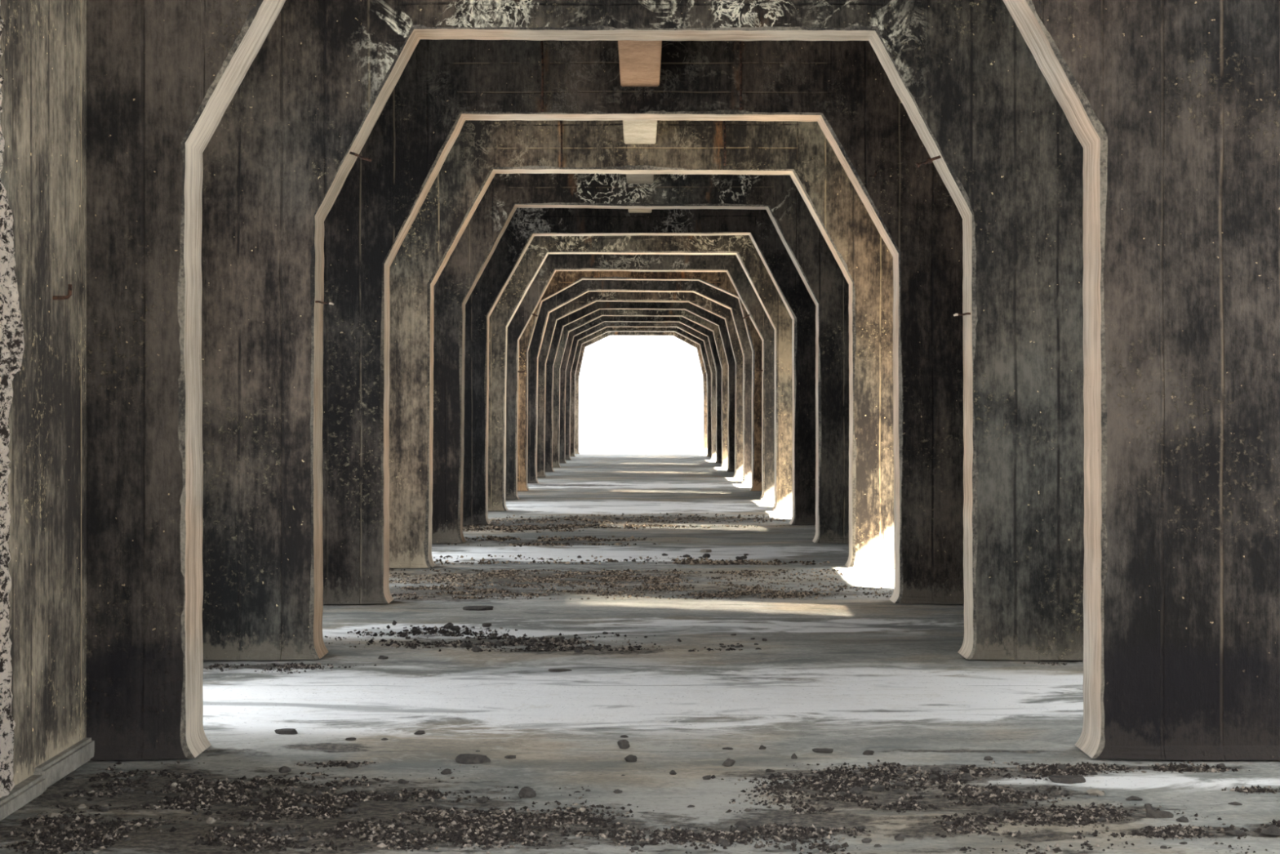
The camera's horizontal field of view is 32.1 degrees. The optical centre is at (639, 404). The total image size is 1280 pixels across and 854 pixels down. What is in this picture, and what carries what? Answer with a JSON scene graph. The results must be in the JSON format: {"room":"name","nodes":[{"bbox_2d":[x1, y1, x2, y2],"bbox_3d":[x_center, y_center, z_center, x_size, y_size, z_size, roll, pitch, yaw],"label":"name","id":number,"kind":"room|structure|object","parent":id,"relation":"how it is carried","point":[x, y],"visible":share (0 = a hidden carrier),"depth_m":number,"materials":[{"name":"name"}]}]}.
{"room":"abandoned concrete passageway","nodes":[
{"label":"abandoned concrete passageway","id":0,"kind":"room"},
{"bbox_2d":[0,0,94,820],"bbox_3d":[-2.395,-0.689,3.854,0.550,4.150,9.708,0,0,0],"label":"wall","id":1,"kind":"structure","parent":0,"point":[43,739],"depth_m":8.03,"materials":[{"name":"concrete"}]},
{"bbox_2d":[52,284,71,299],"bbox_3d":[-2.151,-0.418,8.216,0.099,0.058,0.017,0,0,-8],"label":"iron hook","id":2,"kind":"object","parent":1,"relation":"attached to","point":[69,286],"visible":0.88,"depth_m":8.21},
{"bbox_2d":[0,453,1279,853],"bbox_3d":[0.130,1.393,31.314,6.360,0.020,64.628,0,0,0],"label":"floor","id":3,"kind":"structure","parent":0,"point":[851,675],"depth_m":10.01,"materials":[{"name":"concrete"}]},
{"bbox_2d":[47,812,62,817],"bbox_3d":[-1.975,1.386,7.497,0.050,0.022,0.042,0,0,3],"label":"stone","id":4,"kind":"object","parent":3,"relation":"on","point":[51,814],"visible":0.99,"depth_m":7.49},
{"bbox_2d":[75,804,86,808],"bbox_3d":[-1.938,1.393,7.705,0.034,0.017,0.027,0,0,-33],"label":"stone","id":5,"kind":"object","parent":3,"relation":"on","point":[81,806],"visible":1,"depth_m":7.70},
{"bbox_2d":[97,806,108,812],"bbox_3d":[-1.842,1.389,7.629,0.033,0.021,0.029,0,0,38],"label":"clod","id":6,"kind":"object","parent":3,"relation":"on","point":[103,809],"visible":1,"depth_m":7.62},
{"bbox_2d":[120,836,130,840],"bbox_3d":[-1.647,1.387,7.099,0.029,0.013,0.028,0,0,29],"label":"clod","id":7,"kind":"object","parent":3,"relation":"on","point":[124,838],"visible":1,"depth_m":7.09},
{"bbox_2d":[144,789,152,794],"bbox_3d":[-1.770,1.394,7.997,0.027,0.018,0.023,0,0,32],"label":"clod","id":8,"kind":"object","parent":3,"relation":"on","point":[146,792],"visible":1,"depth_m":7.99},
{"bbox_2d":[205,816,216,822],"bbox_3d":[-1.427,1.382,7.393,0.028,0.024,0.025,0,0,44],"label":"stone","id":9,"kind":"object","parent":3,"relation":"on","point":[211,820],"visible":1,"depth_m":7.39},
{"bbox_2d":[278,765,291,773],"bbox_3d":[-1.349,1.385,8.441,0.048,0.029,0.032,0,0,-16],"label":"clod","id":10,"kind":"object","parent":3,"relation":"on","point":[283,769],"visible":1,"depth_m":8.43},
{"bbox_2d":[274,728,297,734],"bbox_3d":[-1.494,1.384,9.405,0.081,0.020,0.081,0,0,-44],"label":"fragment","id":11,"kind":"object","parent":3,"relation":"on","point":[283,731],"visible":1,"depth_m":9.39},
{"bbox_2d":[280,829,290,835],"bbox_3d":[-1.143,1.382,7.170,0.032,0.022,0.024,0,0,3],"label":"clod","id":12,"kind":"object","parent":3,"relation":"on","point":[284,833],"visible":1,"depth_m":7.16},
{"bbox_2d":[297,835,309,841],"bbox_3d":[-1.074,1.384,7.080,0.041,0.020,0.027,0,0,-6],"label":"clod","id":13,"kind":"object","parent":3,"relation":"on","point":[304,838],"visible":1,"depth_m":7.07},
{"bbox_2d":[0,759,627,853],"bbox_3d":[-1.050,1.390,7.714,2.050,0.040,1.925,0,0,0],"label":"gravel","id":14,"kind":"object","parent":3,"relation":"on","point":[464,824],"visible":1,"depth_m":7.44,"materials":[{"name":"gravel"}]},
{"bbox_2d":[270,832,281,836],"bbox_3d":[-1.167,1.381,7.113,0.035,0.024,0.025,0,0,12],"label":"clod","id":15,"kind":"object","parent":14,"relation":"on","point":[274,834],"visible":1,"depth_m":7.11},
{"bbox_2d":[297,801,307,806],"bbox_3d":[-1.171,1.387,7.712,0.038,0.021,0.033,0,0,0],"label":"clod","id":16,"kind":"object","parent":14,"relation":"on","point":[300,803],"visible":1,"depth_m":7.70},
{"bbox_2d":[342,806,355,813],"bbox_3d":[-0.996,1.386,7.601,0.040,0.023,0.027,0,0,3],"label":"clod","id":17,"kind":"object","parent":14,"relation":"on","point":[348,809],"visible":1,"depth_m":7.59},
{"bbox_2d":[387,790,399,795],"bbox_3d":[-0.877,1.385,7.911,0.043,0.026,0.028,0,0,-6],"label":"clod","id":18,"kind":"object","parent":14,"relation":"on","point":[393,793],"visible":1,"depth_m":7.90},
{"bbox_2d":[466,813,478,817],"bbox_3d":[-0.571,1.392,7.534,0.033,0.016,0.034,0,0,43],"label":"clod","id":19,"kind":"object","parent":14,"relation":"on","point":[468,814],"visible":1,"depth_m":7.53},
{"bbox_2d":[345,737,356,740],"bbox_3d":[-1.202,1.389,9.240,0.046,0.017,0.025,0,0,-24],"label":"stone","id":20,"kind":"object","parent":3,"relation":"on","point":[348,738],"visible":1,"depth_m":9.23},
{"bbox_2d":[346,762,358,768],"bbox_3d":[-1.109,1.387,8.548,0.038,0.022,0.039,0,0,38],"label":"stone","id":21,"kind":"object","parent":3,"relation":"on","point":[352,765],"visible":1,"depth_m":8.54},
{"bbox_2d":[377,655,388,658],"bbox_3d":[-1.411,1.385,12.197,0.039,0.022,0.051,0,0,45],"label":"stone","id":22,"kind":"object","parent":3,"relation":"on","point":[380,656],"visible":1,"depth_m":12.19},
{"bbox_2d":[397,778,408,783],"bbox_3d":[-0.872,1.386,8.176,0.038,0.021,0.023,0,0,-27],"label":"clod","id":23,"kind":"object","parent":3,"relation":"on","point":[400,780],"visible":1,"depth_m":8.17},
{"bbox_2d":[413,729,425,734],"bbox_3d":[-0.934,1.386,9.399,0.049,0.020,0.034,0,0,-17],"label":"stone","id":24,"kind":"object","parent":3,"relation":"on","point":[420,731],"visible":1,"depth_m":9.39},
{"bbox_2d":[440,768,451,774],"bbox_3d":[-0.731,1.381,8.371,0.043,0.025,0.035,0,0,6],"label":"clod","id":25,"kind":"object","parent":3,"relation":"on","point":[446,771],"visible":1,"depth_m":8.36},
{"bbox_2d":[444,622,453,627],"bbox_3d":[-1.196,1.378,13.885,0.056,0.038,0.052,0,0,25],"label":"clod","id":26,"kind":"object","parent":3,"relation":"on","point":[449,624],"visible":0.89,"depth_m":13.87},
{"bbox_2d":[449,625,460,631],"bbox_3d":[-1.139,1.376,13.688,0.055,0.037,0.051,0,0,31],"label":"clod","id":27,"kind":"object","parent":3,"relation":"on","point":[454,628],"visible":0.97,"depth_m":13.67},
{"bbox_2d":[455,753,490,764],"bbox_3d":[-0.651,1.377,8.643,0.110,0.031,0.124,0,0,44],"label":"fragment","id":28,"kind":"object","parent":3,"relation":"on","point":[464,758],"visible":1,"depth_m":8.61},
{"bbox_2d":[471,645,481,652],"bbox_3d":[-0.920,1.380,12.559,0.051,0.037,0.043,0,0,-26],"label":"clod","id":29,"kind":"object","parent":3,"relation":"on","point":[476,649],"visible":1,"depth_m":12.55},
{"bbox_2d":[462,605,493,610],"bbox_3d":[-1.098,1.385,15.147,0.152,0.027,0.183,0,0,40],"label":"fragment","id":30,"kind":"object","parent":3,"relation":"on","point":[467,607],"visible":1,"depth_m":15.09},
{"bbox_2d":[476,796,488,803],"bbox_3d":[-0.553,1.388,7.807,0.044,0.025,0.028,0,0,24],"label":"clod","id":31,"kind":"object","parent":3,"relation":"on","point":[482,799],"visible":1,"depth_m":7.80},
{"bbox_2d":[481,622,490,626],"bbox_3d":[-0.967,1.385,13.966,0.053,0.029,0.040,0,0,-5],"label":"clod","id":32,"kind":"object","parent":3,"relation":"on","point":[484,624],"visible":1,"depth_m":13.95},
{"bbox_2d":[504,755,515,758],"bbox_3d":[-0.512,1.384,8.739,0.038,0.016,0.046,0,0,-38],"label":"stone","id":33,"kind":"object","parent":3,"relation":"on","point":[506,756],"visible":1,"depth_m":8.73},
{"bbox_2d":[517,786,536,797],"bbox_3d":[-0.402,1.378,7.903,0.055,0.043,0.042,0,0,30],"label":"stone","id":34,"kind":"object","parent":3,"relation":"on","point":[525,792],"visible":1,"depth_m":7.89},
{"bbox_2d":[324,624,755,651],"bbox_3d":[-0.625,1.387,13.008,2.639,0.050,1.368,0,0,27],"label":"gravel","id":35,"kind":"object","parent":3,"relation":"on","point":[562,644],"visible":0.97,"depth_m":13.01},
{"bbox_2d":[548,668,571,671],"bbox_3d":[-0.420,1.392,11.655,0.123,0.013,0.099,0,0,-25],"label":"fragment","id":36,"kind":"object","parent":3,"relation":"on","point":[549,669],"visible":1,"depth_m":11.62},
{"bbox_2d":[593,644,601,649],"bbox_3d":[-0.242,1.383,12.654,0.044,0.028,0.032,0,0,-3],"label":"clod","id":37,"kind":"object","parent":3,"relation":"on","point":[597,647],"visible":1,"depth_m":12.65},
{"bbox_2d":[613,788,622,793],"bbox_3d":[-0.080,1.387,7.973,0.028,0.019,0.026,0,0,-39],"label":"clod","id":38,"kind":"object","parent":3,"relation":"on","point":[616,791],"visible":1,"depth_m":7.96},
{"bbox_2d":[462,523,784,541],"bbox_3d":[-0.160,1.386,24.218,3.704,0.065,2.970,0,0,0],"label":"gravel","id":39,"kind":"object","parent":3,"relation":"on","point":[472,527],"visible":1,"depth_m":24.84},
{"bbox_2d":[617,738,630,748],"bbox_3d":[-0.067,1.375,9.006,0.043,0.042,0.033,0,0,-35],"label":"stone","id":40,"kind":"object","parent":3,"relation":"on","point":[623,744],"visible":1,"depth_m":8.99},
{"bbox_2d":[624,754,636,761],"bbox_3d":[-0.037,1.381,8.677,0.049,0.031,0.035,0,0,-6],"label":"stone","id":41,"kind":"object","parent":3,"relation":"on","point":[630,757],"visible":1,"depth_m":8.67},
{"bbox_2d":[431,542,830,564],"bbox_3d":[-0.158,1.381,20.805,3.710,0.062,2.947,0,0,0],"label":"gravel","id":42,"kind":"object","parent":3,"relation":"on","point":[737,562],"visible":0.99,"depth_m":19.68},
{"bbox_2d":[205,662,1066,673],"bbox_3d":[-0.006,1.393,11.769,4.600,0.029,0.385,0,0,0],"label":"gravel","id":43,"kind":"object","parent":3,"relation":"on","point":[286,666],"visible":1,"depth_m":11.85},
{"bbox_2d":[462,208,815,524],"bbox_3d":[0.125,-0.689,25.876,5.750,4.150,0.405,0,0,0],"label":"portal","id":44,"kind":"object","parent":3,"relation":"on","point":[525,224],"visible":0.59,"depth_m":25.71,"materials":[{"name":"concrete"}]},
{"bbox_2d":[527,280,751,483],"bbox_3d":[0.125,-0.689,39.476,5.750,4.150,0.405,0,0,0],"label":"portal","id":45,"kind":"object","parent":3,"relation":"on","point":[559,300],"visible":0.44,"depth_m":39.30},
{"bbox_2d":[505,253,774,499],"bbox_3d":[0.125,-0.689,32.676,5.750,4.150,0.405,0,0,0],"label":"portal","id":46,"kind":"object","parent":3,"relation":"on","point":[730,264],"visible":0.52,"depth_m":32.51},
{"bbox_2d":[517,271,762,490],"bbox_3d":[0.125,-0.689,36.076,5.750,4.150,0.405,0,0,0],"label":"portal","id":47,"kind":"object","parent":3,"relation":"on","point":[561,281],"visible":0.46,"depth_m":35.91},
{"bbox_2d":[537,291,742,476],"bbox_3d":[0.125,-0.689,42.876,5.750,4.150,0.405,0,0,0],"label":"portal","id":48,"kind":"object","parent":3,"relation":"on","point":[588,298],"visible":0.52,"depth_m":42.71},
{"bbox_2d":[544,301,735,471],"bbox_3d":[0.125,-0.689,46.276,5.750,4.150,0.405,0,0,0],"label":"portal","id":49,"kind":"object","parent":3,"relation":"on","point":[597,305],"visible":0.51,"depth_m":46.11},
{"bbox_2d":[431,173,848,542],"bbox_3d":[0.125,-0.689,22.476,5.750,4.150,0.405,0,0,0],"label":"portal","id":50,"kind":"object","parent":3,"relation":"on","point":[824,279],"visible":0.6,"depth_m":22.31,"materials":[{"name":"concrete"}]},
{"bbox_2d":[488,235,792,511],"bbox_3d":[0.125,-0.689,29.276,5.750,4.150,0.405,0,0,0],"label":"portal","id":51,"kind":"object","parent":3,"relation":"on","point":[740,246],"visible":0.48,"depth_m":29.11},
{"bbox_2d":[552,309,728,466],"bbox_3d":[0.125,-0.689,49.676,5.750,4.150,0.405,0,0,0],"label":"portal","id":52,"kind":"object","parent":3,"relation":"on","point":[701,322],"visible":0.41,"depth_m":49.50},
{"bbox_2d":[559,315,721,462],"bbox_3d":[0.125,-0.689,53.076,5.750,4.150,0.405,0,0,0],"label":"portal","id":53,"kind":"object","parent":3,"relation":"on","point":[709,334],"visible":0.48,"depth_m":52.90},
{"bbox_2d":[564,321,715,459],"bbox_3d":[0.125,-0.689,56.476,5.750,4.150,0.405,0,0,0],"label":"portal","id":54,"kind":"object","parent":3,"relation":"on","point":[606,324],"visible":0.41,"depth_m":56.30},
{"bbox_2d":[489,512,791,523],"bbox_3d":[-0.006,1.388,27.311,4.029,0.062,2.338,0,0,0],"label":"gravel","id":55,"kind":"object","parent":3,"relation":"on","point":[571,517],"visible":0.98,"depth_m":26.89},
{"bbox_2d":[569,327,711,456],"bbox_3d":[0.125,-0.689,59.876,5.750,4.150,0.405,0,0,0],"label":"portal","id":56,"kind":"object","parent":3,"relation":"on","point":[692,338],"visible":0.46,"depth_m":59.71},
{"bbox_2d":[574,331,706,453],"bbox_3d":[0.125,-0.689,63.276,5.750,4.150,0.405,0,0,0],"label":"portal","id":57,"kind":"object","parent":3,"relation":"on","point":[682,338],"visible":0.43,"depth_m":63.10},
{"bbox_2d":[388,120,893,568],"bbox_3d":[0.125,-0.689,19.076,5.750,4.150,0.405,0,0,0],"label":"portal","id":58,"kind":"object","parent":3,"relation":"on","point":[482,150],"visible":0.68,"depth_m":18.91,"materials":[{"name":"concrete"}]},
{"bbox_2d":[560,120,563,167],"bbox_3d":[-0.669,-2.255,18.888,0.028,0.470,0.022,0,0,0],"label":"rod","id":59,"kind":"object","parent":58,"relation":"attached to","point":[561,122],"visible":0.79,"depth_m":18.88,"materials":[{"name":"metal"}]},
{"bbox_2d":[723,120,725,165],"bbox_3d":[0.718,-2.262,18.888,0.028,0.456,0.022,0,0,0],"label":"rod","id":60,"kind":"object","parent":58,"relation":"attached to","point":[724,122],"visible":0.79,"depth_m":18.88,"materials":[{"name":"metal"}]},
{"bbox_2d":[389,568,894,599],"bbox_3d":[-0.005,1.390,17.352,4.423,0.046,2.833,0,0,0],"label":"gravel","id":61,"kind":"object","parent":3,"relation":"on","point":[500,574],"visible":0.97,"depth_m":17.19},
{"bbox_2d":[201,0,1084,659],"bbox_3d":[0.125,-0.689,12.276,5.750,4.150,0.405,0,0,0],"label":"portal","id":62,"kind":"object","parent":3,"relation":"on","point":[277,159],"visible":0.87,"depth_m":12.11,"materials":[{"name":"concrete"}]},
{"bbox_2d":[315,300,333,305],"bbox_3d":[-1.749,-0.561,12.158,0.149,0.031,0.013,0,0,0],"label":"peg","id":63,"kind":"object","parent":62,"relation":"attached to","point":[316,301],"visible":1,"depth_m":12.15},
{"bbox_2d":[349,151,371,161],"bbox_3d":[-1.553,-1.368,12.168,0.165,0.074,0.015,0,0,0],"label":"peg","id":64,"kind":"object","parent":62,"relation":"attached to","point":[350,153],"visible":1,"depth_m":12.16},
{"bbox_2d":[915,155,941,168],"bbox_3d":[1.595,-1.338,12.168,0.168,0.082,0.033,0,0,0],"label":"peg","id":65,"kind":"object","parent":62,"relation":"attached to","point":[929,161],"visible":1,"depth_m":12.16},
{"bbox_2d":[953,312,970,315],"bbox_3d":[1.788,-0.497,12.168,0.143,0.023,0.014,0,0,0],"label":"peg","id":66,"kind":"object","parent":62,"relation":"attached to","point":[965,313],"visible":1,"depth_m":12.16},
{"bbox_2d":[322,39,964,604],"bbox_3d":[0.125,-0.689,15.676,5.750,4.150,0.405,0,0,0],"label":"portal","id":67,"kind":"object","parent":3,"relation":"on","point":[843,86],"visible":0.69,"depth_m":15.51,"materials":[{"name":"concrete"}]},
{"bbox_2d":[541,40,543,112],"bbox_3d":[-0.683,-2.348,15.488,0.022,0.614,0.017,0,0,0],"label":"rod","id":68,"kind":"object","parent":67,"relation":"attached to","point":[542,51],"visible":0.79,"depth_m":15.48,"materials":[{"name":"metal"}]},
{"bbox_2d":[739,40,742,111],"bbox_3d":[0.700,-2.354,15.488,0.022,0.603,0.017,0,0,0],"label":"rod","id":69,"kind":"object","parent":67,"relation":"attached to","point":[740,50],"visible":0.79,"depth_m":15.48,"materials":[{"name":"metal"}]},
{"bbox_2d":[669,769,676,774],"bbox_3d":[0.123,1.385,8.372,0.028,0.021,0.020,0,0,24],"label":"stone","id":70,"kind":"object","parent":3,"relation":"on","point":[672,771],"visible":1,"depth_m":8.37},
{"bbox_2d":[86,0,1279,759],"bbox_3d":[0.125,-0.689,8.876,5.750,4.150,0.405,0,0,0],"label":"portal","id":71,"kind":"object","parent":3,"relation":"on","point":[1172,107],"visible":0.93,"depth_m":8.71,"materials":[{"name":"concrete"}]},
{"bbox_2d":[699,549,711,552],"bbox_3d":[0.623,1.385,21.057,0.087,0.030,0.094,0,0,39],"label":"fragment","id":72,"kind":"object","parent":3,"relation":"on","point":[701,550],"visible":1,"depth_m":21.03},
{"bbox_2d":[702,553,710,558],"bbox_3d":[0.600,1.369,20.144,0.076,0.044,0.055,0,0,7],"label":"clod","id":73,"kind":"object","parent":3,"relation":"on","point":[705,555],"visible":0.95,"depth_m":20.13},
{"bbox_2d":[702,774,711,779],"bbox_3d":[0.249,1.385,8.255,0.028,0.020,0.022,0,0,-37],"label":"clod","id":74,"kind":"object","parent":3,"relation":"on","point":[705,777],"visible":1,"depth_m":8.25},
{"bbox_2d":[717,838,729,844],"bbox_3d":[0.266,1.396,7.101,0.041,0.020,0.027,0,0,-23],"label":"clod","id":75,"kind":"object","parent":3,"relation":"on","point":[721,840],"visible":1,"depth_m":7.09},
{"bbox_2d":[720,842,730,846],"bbox_3d":[0.272,1.397,7.055,0.035,0.015,0.025,0,0,4],"label":"clod","id":76,"kind":"object","parent":3,"relation":"on","point":[722,844],"visible":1,"depth_m":7.05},
{"bbox_2d":[721,758,735,766],"bbox_3d":[0.342,1.379,8.561,0.052,0.034,0.033,0,0,-2],"label":"stone","id":77,"kind":"object","parent":3,"relation":"on","point":[728,762],"visible":1,"depth_m":8.55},
{"bbox_2d":[734,820,746,826],"bbox_3d":[0.335,1.390,7.370,0.039,0.025,0.032,0,0,26],"label":"clod","id":78,"kind":"object","parent":3,"relation":"on","point":[739,821],"visible":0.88,"depth_m":7.36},
{"bbox_2d":[736,825,748,831],"bbox_3d":[0.335,1.390,7.286,0.044,0.024,0.032,0,0,-42],"label":"clod","id":79,"kind":"object","parent":3,"relation":"on","point":[741,828],"visible":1,"depth_m":7.28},
{"bbox_2d":[765,768,774,772],"bbox_3d":[0.493,1.385,8.412,0.032,0.016,0.025,0,0,28],"label":"clod","id":80,"kind":"object","parent":3,"relation":"on","point":[766,770],"visible":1,"depth_m":8.41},
{"bbox_2d":[783,844,791,848],"bbox_3d":[0.465,1.395,7.005,0.026,0.017,0.020,0,0,0],"label":"clod","id":81,"kind":"object","parent":3,"relation":"on","point":[787,846],"visible":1,"depth_m":7.00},
{"bbox_2d":[812,747,833,752],"bbox_3d":[0.735,1.390,8.927,0.085,0.016,0.069,0,0,-2],"label":"fragment","id":82,"kind":"object","parent":3,"relation":"on","point":[815,749],"visible":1,"depth_m":8.91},
{"bbox_2d":[848,786,862,794],"bbox_3d":[0.771,1.380,7.947,0.047,0.030,0.032,0,0,17],"label":"clod","id":83,"kind":"object","parent":3,"relation":"on","point":[858,790],"visible":1,"depth_m":7.94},
{"bbox_2d":[861,837,871,843],"bbox_3d":[0.726,1.397,7.121,0.033,0.019,0.025,0,0,-8],"label":"clod","id":84,"kind":"object","parent":3,"relation":"on","point":[866,840],"visible":1,"depth_m":7.11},
{"bbox_2d":[862,750,874,755],"bbox_3d":[0.909,1.386,8.859,0.047,0.022,0.037,0,0,-8],"label":"stone","id":85,"kind":"object","parent":3,"relation":"on","point":[865,752],"visible":1,"depth_m":8.85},
{"bbox_2d":[871,784,884,791],"bbox_3d":[0.859,1.381,8.001,0.046,0.027,0.038,0,0,2],"label":"clod","id":86,"kind":"object","parent":3,"relation":"on","point":[878,787],"visible":1,"depth_m":7.99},
{"bbox_2d":[893,833,904,840],"bbox_3d":[0.837,1.394,7.163,0.024,0.026,0.031,0,0,-34],"label":"stone","id":87,"kind":"object","parent":3,"relation":"on","point":[900,837],"visible":1,"depth_m":7.15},
{"bbox_2d":[894,790,903,794],"bbox_3d":[0.929,1.388,7.955,0.033,0.016,0.028,0,0,27],"label":"clod","id":88,"kind":"object","parent":3,"relation":"on","point":[898,792],"visible":1,"depth_m":7.94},
{"bbox_2d":[915,790,924,794],"bbox_3d":[1.003,1.388,7.951,0.024,0.018,0.024,0,0,-42],"label":"clod","id":89,"kind":"object","parent":3,"relation":"on","point":[918,792],"visible":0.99,"depth_m":7.94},
{"bbox_2d":[928,773,938,778],"bbox_3d":[1.087,1.380,8.234,0.036,0.023,0.024,0,0,-21],"label":"clod","id":90,"kind":"object","parent":3,"relation":"on","point":[931,775],"visible":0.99,"depth_m":8.23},
{"bbox_2d":[929,766,941,771],"bbox_3d":[1.122,1.382,8.424,0.042,0.022,0.026,0,0,-24],"label":"clod","id":91,"kind":"object","parent":3,"relation":"on","point":[935,768],"visible":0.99,"depth_m":8.41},
{"bbox_2d":[623,759,1279,853],"bbox_3d":[1.162,1.391,7.728,2.443,0.043,1.878,0,0,0],"label":"gravel","id":92,"kind":"object","parent":3,"relation":"on","point":[1028,816],"visible":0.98,"depth_m":7.73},
{"bbox_2d":[736,822,751,827],"bbox_3d":[0.342,1.392,7.342,0.045,0.020,0.029,0,0,-15],"label":"clod","id":93,"kind":"object","parent":92,"relation":"on","point":[746,824],"visible":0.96,"depth_m":7.33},
{"bbox_2d":[828,844,837,849],"bbox_3d":[0.604,1.396,6.999,0.035,0.018,0.031,0,0,-6],"label":"clod","id":94,"kind":"object","parent":92,"relation":"on","point":[833,846],"visible":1,"depth_m":6.99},
{"bbox_2d":[835,791,849,795],"bbox_3d":[0.723,1.386,7.917,0.051,0.020,0.032,0,0,0],"label":"clod","id":95,"kind":"object","parent":92,"relation":"on","point":[842,793],"visible":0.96,"depth_m":7.91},
{"bbox_2d":[862,786,869,790],"bbox_3d":[0.808,1.385,8.020,0.041,0.018,0.030,0,0,6],"label":"clod","id":96,"kind":"object","parent":92,"relation":"on","point":[864,788],"visible":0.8,"depth_m":8.01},
{"bbox_2d":[943,821,952,825],"bbox_3d":[1.028,1.394,7.400,0.032,0.018,0.020,0,0,7],"label":"clod","id":97,"kind":"object","parent":92,"relation":"on","point":[949,823],"visible":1,"depth_m":7.39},
{"bbox_2d":[1057,764,1066,769],"bbox_3d":[1.613,1.383,8.480,0.029,0.024,0.036,0,0,30],"label":"clod","id":98,"kind":"object","parent":92,"relation":"on","point":[1060,766],"visible":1,"depth_m":8.47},
{"bbox_2d":[960,773,970,777],"bbox_3d":[1.213,1.381,8.270,0.040,0.023,0.029,0,0,1],"label":"clod","id":99,"kind":"object","parent":3,"relation":"on","point":[963,775],"visible":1,"depth_m":8.26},
{"bbox_2d":[960,776,974,781],"bbox_3d":[1.214,1.383,8.221,0.048,0.020,0.038,0,0,-37],"label":"clod","id":100,"kind":"object","parent":3,"relation":"on","point":[967,778],"visible":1,"depth_m":8.21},
{"bbox_2d":[983,755,993,759],"bbox_3d":[1.367,1.387,8.715,0.036,0.020,0.029,0,0,24],"label":"clod","id":101,"kind":"object","parent":3,"relation":"on","point":[986,757],"visible":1,"depth_m":8.71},
{"bbox_2d":[988,806,999,812],"bbox_3d":[1.218,1.391,7.631,0.038,0.021,0.034,0,0,35],"label":"clod","id":102,"kind":"object","parent":3,"relation":"on","point":[993,809],"visible":1,"depth_m":7.62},
{"bbox_2d":[991,831,1000,835],"bbox_3d":[1.160,1.398,7.237,0.026,0.015,0.024,0,0,-33],"label":"clod","id":103,"kind":"object","parent":3,"relation":"on","point":[994,833],"visible":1,"depth_m":7.23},
{"bbox_2d":[1059,790,1069,795],"bbox_3d":[1.516,1.387,7.934,0.032,0.021,0.023,0,0,31],"label":"clod","id":104,"kind":"object","parent":3,"relation":"on","point":[1064,792],"visible":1,"depth_m":7.93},
{"bbox_2d":[1048,774,1085,783],"bbox_3d":[1.577,1.383,8.207,0.135,0.024,0.106,0,0,25],"label":"fragment","id":105,"kind":"object","parent":3,"relation":"on","point":[1064,779],"visible":1,"depth_m":8.18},
{"bbox_2d":[1086,788,1104,795],"bbox_3d":[1.629,1.384,7.934,0.059,0.026,0.042,0,0,-17],"label":"stone","id":106,"kind":"object","parent":3,"relation":"on","point":[1091,791],"visible":1,"depth_m":7.92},
{"bbox_2d":[1097,817,1106,822],"bbox_3d":[1.551,1.394,7.458,0.029,0.017,0.023,0,0,-33],"label":"clod","id":107,"kind":"object","parent":3,"relation":"on","point":[1101,819],"visible":1,"depth_m":7.45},
{"bbox_2d":[1125,795,1142,799],"bbox_3d":[1.742,1.387,7.833,0.056,0.020,0.041,0,0,32],"label":"stone","id":108,"kind":"object","parent":3,"relation":"on","point":[1131,797],"visible":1,"depth_m":7.83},
{"bbox_2d":[1144,803,1173,817],"bbox_3d":[1.760,1.377,7.530,0.097,0.046,0.053,0,0,5],"label":"fragment","id":109,"kind":"object","parent":3,"relation":"on","point":[1151,812],"visible":1,"depth_m":7.51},
{"bbox_2d":[1176,816,1188,822],"bbox_3d":[1.820,1.391,7.454,0.042,0.021,0.035,0,0,8],"label":"stone","id":110,"kind":"object","parent":3,"relation":"on","point":[1182,819],"visible":1,"depth_m":7.44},
{"bbox_2d":[1227,801,1242,804],"bbox_3d":[2.078,1.391,7.751,0.049,0.014,0.033,0,0,4],"label":"stone","id":111,"kind":"object","parent":3,"relation":"on","point":[1232,802],"visible":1,"depth_m":7.75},
{"bbox_2d":[1224,829,1247,835],"bbox_3d":[1.936,1.391,7.221,0.072,0.021,0.041,0,0,8],"label":"stone","id":112,"kind":"object","parent":3,"relation":"on","point":[1230,832],"visible":1,"depth_m":7.21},
{"bbox_2d":[1260,824,1279,835],"bbox_3d":[2.048,1.382,7.208,0.071,0.036,0.052,0,0,-1],"label":"stone","id":113,"kind":"object","parent":3,"relation":"on","point":[1271,830],"visible":1,"depth_m":7.20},
{"bbox_3d":[0.125,-2.916,31.239,6.470,0.296,64.478,0,0,0],"label":"ceiling","id":114,"kind":"structure","parent":0,"visible":0},
{"bbox_2d":[617,40,662,86],"bbox_3d":[0.000,-2.497,13.993,0.270,0.554,3.030,0,0,0],"label":"roof beam","id":115,"kind":"structure","parent":114,"relation":"attached to","point":[639,60],"depth_m":14.44,"materials":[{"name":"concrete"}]},
{"bbox_2d":[622,120,657,143],"bbox_3d":[0.000,-2.497,17.393,0.270,0.554,3.030,0,0,0],"label":"roof beam","id":116,"kind":"structure","parent":114,"relation":"attached to","point":[644,131],"depth_m":18.06,"materials":[{"name":"concrete"}]},
{"bbox_2d":[626,173,653,183],"bbox_3d":[0.000,-2.497,20.793,0.270,0.554,3.030,0,0,0],"label":"roof beam","id":117,"kind":"structure","parent":114,"relation":"attached to","point":[630,178],"depth_m":21.84,"materials":[{"name":"concrete"}]},
{"bbox_2d":[627,208,652,213],"bbox_3d":[0.000,-2.497,24.193,0.270,0.554,3.030,0,0,0],"label":"roof beam","id":118,"kind":"structure","parent":114,"relation":"attached to","point":[630,211],"depth_m":25.43,"materials":[{"name":"concrete"}]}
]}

